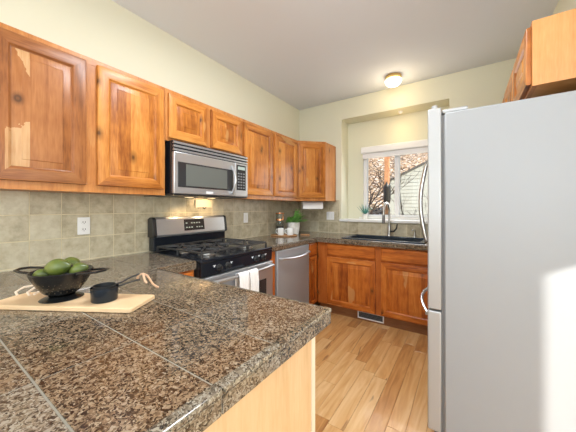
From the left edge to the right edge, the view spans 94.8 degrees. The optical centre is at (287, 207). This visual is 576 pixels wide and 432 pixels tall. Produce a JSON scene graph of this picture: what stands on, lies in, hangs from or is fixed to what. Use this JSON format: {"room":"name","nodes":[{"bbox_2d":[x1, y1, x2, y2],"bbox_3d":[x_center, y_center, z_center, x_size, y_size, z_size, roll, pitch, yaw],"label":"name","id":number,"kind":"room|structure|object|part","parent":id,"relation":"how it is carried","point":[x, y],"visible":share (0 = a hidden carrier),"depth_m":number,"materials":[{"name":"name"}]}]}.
{"room":"kitchen","nodes":[
{"label":"kitchen","id":0,"kind":"room"},
{"bbox_2d":[0,0,299,271],"bbox_3d":[-1.855,-0.098,1.193,0.126,2.837,7.344,0,0,34],"label":"wall","id":1,"kind":"structure","parent":0,"point":[37,228],"depth_m":1.98,"materials":[{"name":"beige paint"}]},
{"bbox_2d":[0,22,164,195],"bbox_3d":[-1.267,-0.480,1.631,0.354,0.779,0.888,0,0,34],"label":"upper cabinet","id":2,"kind":"object","parent":1,"relation":"attached to","point":[71,121],"visible":1,"depth_m":1.45,"materials":[{"name":"brown wood"}]},
{"bbox_3d":[-1.250,-0.486,1.351,0.011,0.568,0.229,0,0,34],"label":"raised panel","id":3,"kind":"part","parent":2,"relation":"part of","materials":[{"name":"brown wood"}]},
{"bbox_3d":[-1.253,-0.486,1.353,0.020,0.707,0.368,0,0,34],"label":"door","id":4,"kind":"part","parent":2,"relation":"part of","materials":[{"name":"brown wood"}]},
{"bbox_3d":[-1.005,-0.486,1.721,0.020,0.707,0.408,0,0,34],"label":"door","id":5,"kind":"part","parent":2,"relation":"part of","materials":[{"name":"brown wood"}]},
{"bbox_3d":[-1.002,-0.486,1.719,0.011,0.568,0.269,0,0,34],"label":"raised panel","id":6,"kind":"part","parent":2,"relation":"part of","materials":[{"name":"brown wood"}]},
{"bbox_2d":[77,217,89,234],"bbox_3d":[-1.374,0.120,1.782,0.010,0.116,0.072,0,0,34],"label":"wall outlet","id":7,"kind":"object","parent":1,"relation":"attached to","point":[83,223],"visible":1,"depth_m":1.78,"materials":[{"name":"white plastic"}]},
{"bbox_2d":[0,191,299,271],"bbox_3d":[-0.897,0.128,2.507,0.006,0.485,3.854,0,0,34],"label":"backsplash","id":8,"kind":"structure","parent":1,"relation":"attached to","point":[37,228],"depth_m":1.85,"materials":[{"name":"tile"}]},
{"bbox_2d":[195,200,211,208],"bbox_3d":[-0.821,-0.035,2.592,0.022,0.090,0.200,0,0,34],"label":"plate","id":9,"kind":"object","parent":1,"relation":"attached to","point":[204,204],"visible":1,"depth_m":2.58,"materials":[{"name":"beige"}]},
{"bbox_2d":[165,88,241,155],"bbox_3d":[-0.799,-0.681,2.325,0.354,0.378,0.784,0,0,34],"label":"upper cabinet","id":10,"kind":"object","parent":1,"relation":"attached to","point":[188,120],"visible":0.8,"depth_m":2.15,"materials":[{"name":"brown wood"}]},
{"bbox_3d":[-0.773,-0.675,2.065,0.020,0.322,0.344,0,0,34],"label":"door","id":11,"kind":"part","parent":10,"relation":"part of","materials":[{"name":"brown wood"}]},
{"bbox_3d":[-0.770,-0.675,2.063,0.011,0.183,0.205,0,0,34],"label":"raised panel","id":12,"kind":"part","parent":10,"relation":"part of","materials":[{"name":"brown wood"}]},
{"bbox_2d":[147,140,247,198],"bbox_3d":[-0.740,-0.290,2.295,0.468,0.400,0.766,0,0,34],"label":"microwave","id":13,"kind":"object","parent":10,"relation":"attached to","point":[191,170],"visible":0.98,"depth_m":2.10,"materials":[{"name":"silver metal"}]},
{"bbox_3d":[-0.655,-0.257,2.139,0.030,0.304,0.600,0,0,34],"label":"door","id":14,"kind":"part","parent":13,"relation":"part of","materials":[{"name":"silver metal"}]},
{"bbox_3d":[-0.476,-0.248,2.326,0.065,0.259,0.022,0,0,34],"label":"handle","id":15,"kind":"part","parent":13,"relation":"part of","materials":[{"name":"silver metal"}]},
{"bbox_3d":[-0.440,-0.257,2.457,0.030,0.304,0.162,0,0,34],"label":"control panel","id":16,"kind":"part","parent":13,"relation":"part of","materials":[{"name":"silver metal"}]},
{"bbox_2d":[238,173,244,188],"bbox_3d":[-0.430,-0.250,2.439,0.001,0.142,0.090,0,0,34],"label":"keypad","id":17,"kind":"object","parent":13,"relation":"attached to","point":[241,176],"depth_m":2.44,"materials":[{"name":"grey"}]},
{"bbox_3d":[-0.551,-0.675,2.394,0.020,0.322,0.367,0,0,34],"label":"door","id":18,"kind":"part","parent":10,"relation":"part of","materials":[{"name":"brown wood"}]},
{"bbox_3d":[-0.548,-0.675,2.393,0.011,0.183,0.228,0,0,34],"label":"raised panel","id":19,"kind":"part","parent":10,"relation":"part of","materials":[{"name":"brown wood"}]},
{"bbox_2d":[244,213,247,222],"bbox_3d":[-0.492,0.113,3.090,0.010,0.116,0.072,0,0,34],"label":"light switch","id":20,"kind":"object","parent":1,"relation":"attached to","point":[245,214],"visible":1,"depth_m":3.09,"materials":[{"name":"white plastic"}]},
{"bbox_2d":[239,119,296,200],"bbox_3d":[-0.295,-0.480,3.073,0.354,0.779,1.014,0,0,34],"label":"upper cabinet","id":21,"kind":"object","parent":1,"relation":"attached to","point":[271,155],"visible":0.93,"depth_m":2.90,"materials":[{"name":"brown wood"}]},
{"bbox_3d":[-0.302,-0.486,2.763,0.020,0.707,0.466,0,0,34],"label":"door","id":22,"kind":"part","parent":21,"relation":"part of","materials":[{"name":"brown wood"}]},
{"bbox_3d":[-0.299,-0.486,2.761,0.011,0.568,0.327,0,0,34],"label":"raised panel","id":23,"kind":"part","parent":21,"relation":"part of","materials":[{"name":"brown wood"}]},
{"bbox_3d":[-0.018,-0.486,3.184,0.020,0.707,0.476,0,0,34],"label":"door","id":24,"kind":"part","parent":21,"relation":"part of","materials":[{"name":"brown wood"}]},
{"bbox_3d":[-0.015,-0.486,3.182,0.011,0.568,0.337,0,0,34],"label":"raised panel","id":25,"kind":"part","parent":21,"relation":"part of","materials":[{"name":"brown wood"}]},
{"bbox_2d":[288,141,335,201],"bbox_3d":[0.262,-0.480,3.673,0.607,0.779,0.607,0,0,34],"label":"upper cabinet","id":26,"kind":"object","parent":1,"relation":"attached to","point":[316,161],"visible":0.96,"depth_m":3.44,"materials":[{"name":"brown wood"}]},
{"bbox_3d":[0.306,-0.480,3.449,0.382,0.779,0.014,0,0,-11],"label":"frame","id":27,"kind":"part","parent":26,"relation":"part of","materials":[{"name":"brown wood"}]},
{"bbox_3d":[0.309,-0.486,3.431,0.354,0.707,0.020,0,0,-11],"label":"door","id":28,"kind":"part","parent":26,"relation":"part of","materials":[{"name":"brown wood"}]},
{"bbox_2d":[301,201,322,208],"bbox_3d":[0.329,-0.037,3.592,0.300,0.108,0.102,0,0,-11],"label":"paper towel holder","id":29,"kind":"object","parent":26,"relation":"attached to","point":[304,204],"visible":1,"depth_m":3.55,"materials":[{"name":"white paper"}]},
{"bbox_3d":[0.310,-0.486,3.428,0.215,0.568,0.011,0,0,-11],"label":"raised panel","id":30,"kind":"part","parent":26,"relation":"part of","materials":[{"name":"brown wood"}]},
{"bbox_2d":[112,0,558,109],"bbox_3d":[0.244,-1.567,-0.042,4.988,0.100,7.644,0,0,34],"label":"ceiling","id":31,"kind":"structure","parent":0,"point":[306,54],"depth_m":2.34,"materials":[{"name":"white paint"}]},
{"bbox_2d":[385,72,401,87],"bbox_3d":[1.211,-1.457,3.043,0.184,0.117,0.184,0,0,34],"label":"ceiling lamp","id":32,"kind":"object","parent":31,"relation":"attached to","point":[392,80],"visible":1,"depth_m":2.98,"materials":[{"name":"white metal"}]},
{"bbox_2d":[314,294,433,431],"bbox_3d":[0.161,1.300,-0.166,4.988,0.060,7.344,0,0,34],"label":"floor","id":33,"kind":"structure","parent":0,"point":[370,376],"depth_m":1.97,"materials":[{"name":"brown wood"}]},
{"bbox_2d":[179,270,193,276],"bbox_3d":[-0.969,0.841,1.822,0.633,0.858,0.314,0,0,34],"label":"base cabinet","id":34,"kind":"object","parent":33,"relation":"on","point":[191,272],"visible":0.02,"depth_m":1.74,"materials":[{"name":"brown wood"}]},
{"bbox_3d":[-0.700,0.492,1.671,0.020,0.136,0.225,0,0,34],"label":"drawer","id":35,"kind":"part","parent":34,"relation":"part of","materials":[{"name":"brown wood"}]},
{"bbox_2d":[148,215,274,294],"bbox_3d":[-0.606,0.673,2.244,0.756,1.195,0.778,0,0,34],"label":"gas range","id":36,"kind":"object","parent":33,"relation":"on","point":[193,238],"visible":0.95,"depth_m":2.18,"materials":[{"name":"black metal"}]},
{"bbox_3d":[-0.609,0.341,1.986,0.132,0.014,0.132,0,0,34],"label":"burner","id":37,"kind":"part","parent":36,"relation":"part of","materials":[{"name":"silver metal"}]},
{"bbox_2d":[152,243,271,263],"bbox_3d":[-0.607,0.361,2.245,0.604,0.026,0.778,0,0,34],"label":"cooktop","id":38,"kind":"object","parent":36,"relation":"in","point":[218,257],"depth_m":2.05,"materials":[{"name":"black metal"}]},
{"bbox_3d":[-0.479,0.422,1.874,0.031,0.048,0.048,0,0,34],"label":"knob","id":39,"kind":"part","parent":36,"relation":"part of","materials":[{"name":"black plastic"}]},
{"bbox_3d":[-0.433,0.422,1.942,0.031,0.048,0.048,0,0,34],"label":"knob","id":40,"kind":"part","parent":36,"relation":"part of","materials":[{"name":"black plastic"}]},
{"bbox_3d":[-0.372,0.420,2.086,0.029,0.090,0.772,0,0,34],"label":"control panel","id":41,"kind":"part","parent":36,"relation":"part of","materials":[{"name":"black metal"}]},
{"bbox_3d":[-0.367,0.754,2.083,0.042,0.562,0.764,0,0,34],"label":"oven door","id":42,"kind":"part","parent":36,"relation":"part of","materials":[{"name":"silver metal"}]},
{"bbox_2d":[235,271,249,289],"bbox_3d":[-0.340,0.682,1.977,0.058,0.409,0.102,0,0,34],"label":"dish towel","id":43,"kind":"object","parent":36,"relation":"hanging from","point":[243,281],"visible":0.41,"depth_m":1.97,"materials":[{"name":"white fabric"}]},
{"bbox_3d":[-0.322,0.505,2.053,0.072,0.026,0.737,0,0,34],"label":"handle","id":44,"kind":"part","parent":36,"relation":"part of","materials":[{"name":"silver metal"}]},
{"bbox_2d":[247,268,258,291],"bbox_3d":[-0.279,0.692,2.067,0.058,0.429,0.100,0,0,34],"label":"dish towel","id":45,"kind":"object","parent":36,"relation":"hanging from","point":[254,274],"visible":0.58,"depth_m":2.06,"materials":[{"name":"white fabric"}]},
{"bbox_2d":[203,337,314,431],"bbox_3d":[-0.856,0.841,1.035,1.700,0.858,0.884,0,0,34],"label":"base cabinet","id":46,"kind":"object","parent":33,"relation":"on","point":[284,401],"visible":0.02,"depth_m":0.76,"materials":[{"name":"brown wood"}]},
{"bbox_2d":[0,252,330,431],"bbox_3d":[-0.772,0.383,1.124,1.741,0.054,1.262,0,0,34],"label":"countertop","id":47,"kind":"structure","parent":46,"relation":"on","point":[179,361],"depth_m":0.67,"materials":[{"name":"stone"}]},
{"bbox_2d":[0,285,154,312],"bbox_3d":[-0.810,0.337,1.005,0.574,0.038,0.189,0,0,4],"label":"cutting board","id":48,"kind":"object","parent":47,"relation":"on","point":[125,303],"visible":0.68,"depth_m":0.94,"materials":[{"name":"beige wood"}]},
{"bbox_2d":[13,265,109,303],"bbox_3d":[-0.856,0.284,1.003,0.324,0.111,0.196,0,0,29],"label":"colander","id":49,"kind":"object","parent":48,"relation":"on","point":[64,287],"visible":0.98,"depth_m":0.95,"materials":[{"name":"black metal"}]},
{"bbox_3d":[-0.989,0.237,1.012,0.086,0.017,0.087,0,0,4],"label":"handle","id":50,"kind":"part","parent":49,"relation":"part of","materials":[{"name":"black metal"}]},
{"bbox_2d":[32,269,50,275],"bbox_3d":[-0.905,0.246,0.974,0.052,0.043,0.048,0,0,34],"label":"avocado","id":51,"kind":"object","parent":49,"relation":"in","point":[40,272],"visible":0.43,"depth_m":0.96,"materials":[{"name":"green plant"}]},
{"bbox_2d":[44,259,72,275],"bbox_3d":[-0.849,0.219,0.977,0.079,0.063,0.069,0,0,34],"label":"avocado","id":52,"kind":"object","parent":49,"relation":"in","point":[56,266],"visible":0.97,"depth_m":0.96,"materials":[{"name":"green plant"}]},
{"bbox_2d":[26,265,93,296],"bbox_3d":[-0.856,0.280,1.003,0.196,0.092,0.196,0,0,34],"label":"bowl","id":53,"kind":"object","parent":49,"relation":"on","point":[66,284],"depth_m":0.95,"materials":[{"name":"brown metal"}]},
{"bbox_2d":[64,257,80,272],"bbox_3d":[-0.850,0.224,1.035,0.067,0.063,0.079,0,0,-32],"label":"avocado","id":54,"kind":"object","parent":49,"relation":"in","point":[72,260],"visible":0.3,"depth_m":1.02,"materials":[{"name":"green plant"}]},
{"bbox_2d":[69,263,89,272],"bbox_3d":[-0.794,0.232,1.005,0.052,0.049,0.057,0,0,34],"label":"avocado","id":55,"kind":"object","parent":49,"relation":"in","point":[77,267],"visible":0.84,"depth_m":0.99,"materials":[{"name":"green plant"}]},
{"bbox_3d":[-0.723,0.237,0.994,0.086,0.017,0.087,0,0,4],"label":"handle","id":56,"kind":"part","parent":49,"relation":"part of","materials":[{"name":"black metal"}]},
{"bbox_2d":[90,279,140,303],"bbox_3d":[-0.645,0.306,0.992,0.160,0.065,0.089,0,0,-28],"label":"measuring cup","id":57,"kind":"object","parent":48,"relation":"on","point":[106,295],"visible":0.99,"depth_m":0.94,"materials":[{"name":"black metal"}]},
{"bbox_2d":[92,273,139,289],"bbox_3d":[-0.646,0.296,1.001,0.153,0.077,0.075,0,0,-40],"label":"measuring cup","id":58,"kind":"object","parent":57,"relation":"in","point":[106,285],"visible":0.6,"depth_m":1.00,"materials":[{"name":"black metal"}]},
{"bbox_3d":[-0.619,0.274,1.024,0.081,0.033,0.014,0,0,-40],"label":"handle","id":59,"kind":"part","parent":58,"relation":"part of","materials":[{"name":"black plastic"}]},
{"bbox_2d":[136,273,158,287],"bbox_3d":[-0.559,0.290,1.052,0.084,0.066,0.021,0,0,-11],"label":"cord","id":60,"kind":"object","parent":58,"relation":"attached to","point":[142,274],"visible":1,"depth_m":1.05,"materials":[{"name":"brown plastic"}]},
{"bbox_3d":[-0.607,0.285,1.012,0.074,0.023,0.014,0,0,-28],"label":"handle","id":61,"kind":"part","parent":57,"relation":"part of","materials":[{"name":"black plastic"}]},
{"bbox_3d":[-0.255,0.362,1.020,0.757,0.012,1.683,0,0,-14],"label":"trim","id":62,"kind":"part","parent":47,"relation":"part of","materials":[{"name":"stone"}]},
{"bbox_3d":[0.080,0.841,0.922,0.022,0.857,0.026,0,0,34],"label":"corner trim","id":63,"kind":"part","parent":46,"relation":"part of","materials":[{"name":"beige wood"}]},
{"bbox_2d":[271,251,274,294],"bbox_3d":[-0.414,0.842,2.663,0.613,0.856,0.126,0,0,34],"label":"base cabinet","id":64,"kind":"object","parent":33,"relation":"on","point":[273,253],"visible":0.11,"depth_m":2.52,"materials":[{"name":"brown wood"}]},
{"bbox_2d":[275,244,310,302],"bbox_3d":[-0.131,0.843,2.934,0.632,0.855,0.618,0,0,34],"label":"dishwasher","id":65,"kind":"object","parent":33,"relation":"on","point":[291,264],"visible":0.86,"depth_m":2.76,"materials":[{"name":"silver metal"}]},
{"bbox_3d":[0.099,0.501,2.778,0.076,0.038,0.580,0,0,34],"label":"handle","id":66,"kind":"part","parent":65,"relation":"part of","materials":[{"name":"silver metal"}]},
{"bbox_2d":[309,242,316,303],"bbox_3d":[0.050,0.841,3.332,0.633,0.858,0.225,0,0,34],"label":"base cabinet","id":67,"kind":"object","parent":33,"relation":"on","point":[312,246],"visible":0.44,"depth_m":3.14,"materials":[{"name":"brown wood"}]},
{"bbox_3d":[0.299,0.492,3.153,0.020,0.136,0.183,0,0,34],"label":"drawer","id":68,"kind":"part","parent":67,"relation":"part of","materials":[{"name":"brown wood"}]},
{"bbox_3d":[0.302,0.863,3.151,0.011,0.472,0.090,0,0,34],"label":"raised panel","id":69,"kind":"part","parent":67,"relation":"part of","materials":[{"name":"brown wood"}]},
{"bbox_2d":[318,242,428,335],"bbox_3d":[1.094,0.841,3.109,1.375,0.858,0.610,0,0,34],"label":"base cabinet","id":70,"kind":"object","parent":33,"relation":"on","point":[386,282],"visible":0.6,"depth_m":2.86,"materials":[{"name":"brown wood"}]},
{"bbox_2d":[225,231,427,251],"bbox_3d":[0.855,0.383,2.685,2.694,0.054,1.583,0,0,34],"label":"countertop","id":71,"kind":"structure","parent":70,"relation":"on","point":[277,243],"depth_m":2.93,"materials":[{"name":"stone"}]},
{"bbox_2d":[271,234,296,236],"bbox_3d":[-0.053,0.347,3.401,0.340,0.016,0.245,0,0,0],"label":"serving tray","id":72,"kind":"object","parent":71,"relation":"on","point":[276,235],"visible":0.76,"depth_m":3.30,"materials":[{"name":"brown wood"}]},
{"bbox_2d":[276,228,283,234],"bbox_3d":[-0.098,0.299,3.370,0.082,0.090,0.104,0,0,-32],"label":"mug","id":73,"kind":"object","parent":72,"relation":"on","point":[280,230],"visible":0.8,"depth_m":3.33,"materials":[{"name":"white ceramic"}]},
{"bbox_2d":[276,212,284,233],"bbox_3d":[-0.104,0.201,3.486,0.120,0.285,0.120,0,0,34],"label":"glass canister","id":74,"kind":"object","parent":72,"relation":"on","point":[277,227],"visible":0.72,"depth_m":3.44,"materials":[{"name":"brown"}]},
{"bbox_2d":[285,228,292,234],"bbox_3d":[0.019,0.299,3.361,0.082,0.090,0.104,0,0,-44],"label":"mug","id":75,"kind":"object","parent":72,"relation":"on","point":[289,230],"visible":0.81,"depth_m":3.32,"materials":[{"name":"white ceramic"}]},
{"bbox_2d":[284,209,308,234],"bbox_3d":[0.133,0.182,3.568,0.334,0.348,0.345,0,0,-31],"label":"potted fern","id":76,"kind":"object","parent":71,"relation":"on","point":[292,222],"visible":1,"depth_m":3.52,"materials":[{"name":"green plant"}]},
{"bbox_2d":[287,222,299,234],"bbox_3d":[0.075,0.273,3.582,0.168,0.165,0.168,0,0,34],"label":"pot","id":77,"kind":"object","parent":76,"relation":"on","point":[295,226],"depth_m":3.51,"materials":[{"name":"white ceramic"}]},
{"bbox_3d":[0.937,0.362,2.262,2.083,0.012,0.971,0,0,34],"label":"trim","id":78,"kind":"part","parent":71,"relation":"part of","materials":[{"name":"stone"}]},
{"bbox_2d":[341,234,426,243],"bbox_3d":[1.127,0.445,3.067,0.870,0.203,0.517,0,0,34],"label":"sink","id":79,"kind":"object","parent":71,"relation":"in","point":[419,240],"visible":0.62,"depth_m":3.12,"materials":[{"name":"grey metal"}]},
{"bbox_2d":[350,236,423,241],"bbox_3d":[1.116,0.452,3.051,0.790,0.189,0.397,0,0,34],"label":"basin","id":80,"kind":"object","parent":79,"relation":"in","point":[394,238],"depth_m":3.17,"materials":[{"name":"grey metal"}]},
{"bbox_2d":[382,202,397,235],"bbox_3d":[1.196,0.134,3.192,0.230,0.417,0.120,0,0,-24],"label":"tap","id":81,"kind":"object","parent":71,"relation":"on","point":[389,231],"visible":0.98,"depth_m":3.22,"materials":[{"name":"silver metal"}]},
{"bbox_3d":[1.185,0.074,3.184,0.025,0.297,0.199,0,0,42],"label":"spout","id":82,"kind":"part","parent":81,"relation":"part of","materials":[{"name":"silver metal"}]},
{"bbox_3d":[0.705,0.863,3.010,0.440,0.432,0.011,0,0,34],"label":"raised panel","id":83,"kind":"part","parent":70,"relation":"part of","materials":[{"name":"brown wood"}]},
{"bbox_3d":[0.706,0.492,3.014,0.570,0.136,0.020,0,0,34],"label":"drawer","id":84,"kind":"part","parent":70,"relation":"part of","materials":[{"name":"brown wood"}]},
{"bbox_3d":[0.707,0.863,3.014,0.573,0.565,0.020,0,0,34],"label":"door","id":85,"kind":"part","parent":70,"relation":"part of","materials":[{"name":"brown wood"}]},
{"bbox_2d":[358,311,383,323],"bbox_3d":[0.917,1.208,2.944,0.290,0.085,0.009,0,0,34],"label":"floor register","id":86,"kind":"object","parent":70,"relation":"attached to","point":[363,315],"visible":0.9,"depth_m":2.94,"materials":[{"name":"white plastic"}]},
{"bbox_3d":[1.232,0.492,2.659,0.579,0.136,0.020,0,0,34],"label":"drawer","id":87,"kind":"part","parent":70,"relation":"part of","materials":[{"name":"brown wood"}]},
{"bbox_3d":[1.232,0.863,2.659,0.579,0.565,0.020,0,0,34],"label":"door","id":88,"kind":"part","parent":70,"relation":"part of","materials":[{"name":"brown wood"}]},
{"bbox_3d":[1.230,0.863,2.656,0.446,0.432,0.011,0,0,34],"label":"raised panel","id":89,"kind":"part","parent":70,"relation":"part of","materials":[{"name":"brown wood"}]},
{"bbox_2d":[418,90,575,431],"bbox_3d":[1.265,0.359,1.622,0.814,1.822,0.905,0,0,34],"label":"refrigerator","id":90,"kind":"object","parent":33,"relation":"on","point":[501,238],"visible":1,"depth_m":1.25,"materials":[{"name":"grey paint"}]},
{"bbox_3d":[0.766,-0.032,1.486,0.061,0.443,0.022,0,0,34],"label":"handle","id":91,"kind":"part","parent":90,"relation":"part of","materials":[{"name":"silver metal"}]},
{"bbox_3d":[0.970,0.597,1.822,0.101,0.027,0.751,0,0,34],"label":"handle","id":92,"kind":"part","parent":90,"relation":"part of","materials":[{"name":"silver metal"}]},
{"bbox_3d":[1.030,0.867,1.781,0.064,0.637,0.905,0,0,34],"label":"freezer drawer","id":93,"kind":"part","parent":90,"relation":"part of","materials":[{"name":"silver metal"}]},
{"bbox_3d":[1.030,0.005,1.781,0.064,1.069,0.905,0,0,34],"label":"door","id":94,"kind":"part","parent":90,"relation":"part of","materials":[{"name":"silver metal"}]},
{"bbox_2d":[299,58,515,293],"bbox_3d":[1.455,-0.098,3.471,2.828,2.837,0.386,0,0,34],"label":"wall","id":95,"kind":"structure","parent":0,"point":[349,125],"depth_m":3.58,"materials":[{"name":"beige paint"}]},
{"bbox_2d":[300,200,339,232],"bbox_3d":[0.455,0.128,3.916,0.654,0.485,0.006,0,0,34],"label":"backsplash","id":96,"kind":"structure","parent":95,"relation":"attached to","point":[318,222],"depth_m":3.88,"materials":[{"name":"tile"}]},
{"bbox_2d":[327,212,333,219],"bbox_3d":[0.607,0.110,3.801,0.118,0.116,0.010,0,0,34],"label":"light switch","id":97,"kind":"object","parent":95,"relation":"attached to","point":[330,215],"visible":1,"depth_m":3.80,"materials":[{"name":"white plastic"}]},
{"bbox_2d":[339,218,427,223],"bbox_3d":[1.349,0.169,3.446,1.335,0.034,0.284,0,0,34],"label":"sill","id":98,"kind":"structure","parent":95,"relation":"attached to","point":[346,219],"depth_m":3.41,"materials":[{"name":"white paint"}]},
{"bbox_2d":[357,204,372,218],"bbox_3d":[1.056,0.042,3.635,0.221,0.220,0.214,0,0,34],"label":"potted succulent","id":99,"kind":"object","parent":98,"relation":"on","point":[364,215],"visible":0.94,"depth_m":3.62,"materials":[{"name":"white ceramic"}]},
{"bbox_2d":[339,221,427,237],"bbox_3d":[1.574,0.279,3.162,2.045,0.182,0.006,0,0,34],"label":"backsplash","id":100,"kind":"structure","parent":95,"relation":"attached to","point":[370,228],"depth_m":3.42,"materials":[{"name":"tile"}]},
{"bbox_2d":[359,217,427,219],"bbox_3d":[1.444,0.139,3.543,0.996,0.019,0.017,0,0,34],"label":"trim","id":101,"kind":"structure","parent":95,"relation":"attached to","point":[359,217],"depth_m":3.55,"materials":[{"name":"white paint"}]},
{"bbox_2d":[361,139,427,158],"bbox_3d":[1.423,-0.773,3.511,0.905,0.161,0.085,0,0,34],"label":"roller blind","id":102,"kind":"object","parent":95,"relation":"attached to","point":[418,146],"visible":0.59,"depth_m":3.48,"materials":[{"name":"white fabric"}]},
{"bbox_2d":[364,155,427,217],"bbox_3d":[1.479,-0.365,3.594,0.896,0.987,0.075,0,0,34],"label":"window","id":103,"kind":"structure","parent":95,"relation":"in","point":[397,158],"depth_m":3.56,"materials":[{"name":"white plastic"}]},
{"bbox_2d":[553,0,575,14],"bbox_3d":[1.952,-0.098,1.786,0.120,2.837,2.104,0,0,34],"label":"wall","id":104,"kind":"structure","parent":0,"point":[562,5],"depth_m":1.82,"materials":[{"name":"beige paint"}]},
{"bbox_2d":[504,8,575,102],"bbox_3d":[1.507,-0.720,1.527,0.324,0.305,0.904,0,0,34],"label":"upper cabinet","id":105,"kind":"object","parent":104,"relation":"attached to","point":[545,63],"visible":0.62,"depth_m":1.21,"materials":[{"name":"brown wood"}]},
{"bbox_3d":[1.505,-0.718,1.796,0.020,0.270,0.420,0,0,34],"label":"door","id":106,"kind":"part","parent":105,"relation":"part of","materials":[{"name":"brown wood"}]},
{"bbox_3d":[1.253,-0.718,1.429,0.011,0.131,0.281,0,0,34],"label":"raised panel","id":107,"kind":"part","parent":105,"relation":"part of","materials":[{"name":"brown wood"}]},
{"bbox_3d":[1.256,-0.718,1.427,0.020,0.270,0.420,0,0,34],"label":"door","id":108,"kind":"part","parent":105,"relation":"part of","materials":[{"name":"brown wood"}]},
{"bbox_3d":[1.398,-0.720,1.602,0.020,0.305,0.900,0,0,34],"label":"frame","id":109,"kind":"part","parent":105,"relation":"part of","materials":[{"name":"brown wood"}]},
{"bbox_3d":[1.264,-0.720,1.148,0.303,0.302,0.004,0,0,34],"label":"panel","id":110,"kind":"part","parent":105,"relation":"part of","materials":[{"name":"brown wood"}]},
{"label":"outside","id":111,"kind":"structure","parent":0,"visible":0},
{"bbox_3d":[-4.015,1.745,1.200,44.000,0.250,21.500,0,0,34],"label":"ground","id":112,"kind":"structure","parent":111,"visible":0},
{"bbox_2d":[383,156,390,214],"bbox_3d":[2.109,-0.480,5.633,0.150,4.200,0.150,0,0,34],"label":"wooden post","id":113,"kind":"object","parent":112,"relation":"on","point":[386,189],"visible":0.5,"depth_m":5.59,"materials":[{"name":"orange wood"}]},
{"bbox_2d":[368,159,419,214],"bbox_3d":[2.262,0.230,6.786,2.003,2.907,1.458,0,0,25],"label":"bare tree","id":114,"kind":"object","parent":112,"relation":"on","point":[373,179],"visible":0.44,"depth_m":6.78,"materials":[{"name":"brown plant"}]},
{"bbox_2d":[369,158,427,214],"bbox_3d":[2.775,0.271,6.051,1.888,2.801,1.467,0,0,-32],"label":"bare tree","id":115,"kind":"object","parent":112,"relation":"on","point":[401,208],"visible":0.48,"depth_m":5.89,"materials":[{"name":"brown plant"}]},
{"bbox_2d":[390,160,427,214],"bbox_3d":[8.188,-0.605,8.479,8.590,4.450,5.385,0,0,34],"label":"house","id":116,"kind":"structure","parent":112,"relation":"on","point":[410,189],"depth_m":8.24,"materials":[{"name":"grey"}]},
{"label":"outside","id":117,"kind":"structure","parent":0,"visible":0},
{"bbox_2d":[368,153,427,214],"bbox_3d":[9.261,-5.146,20.892,44.000,16.705,30.000,0,0,34],"label":"hillside","id":118,"kind":"structure","parent":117,"point":[409,161],"depth_m":19.38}
]}

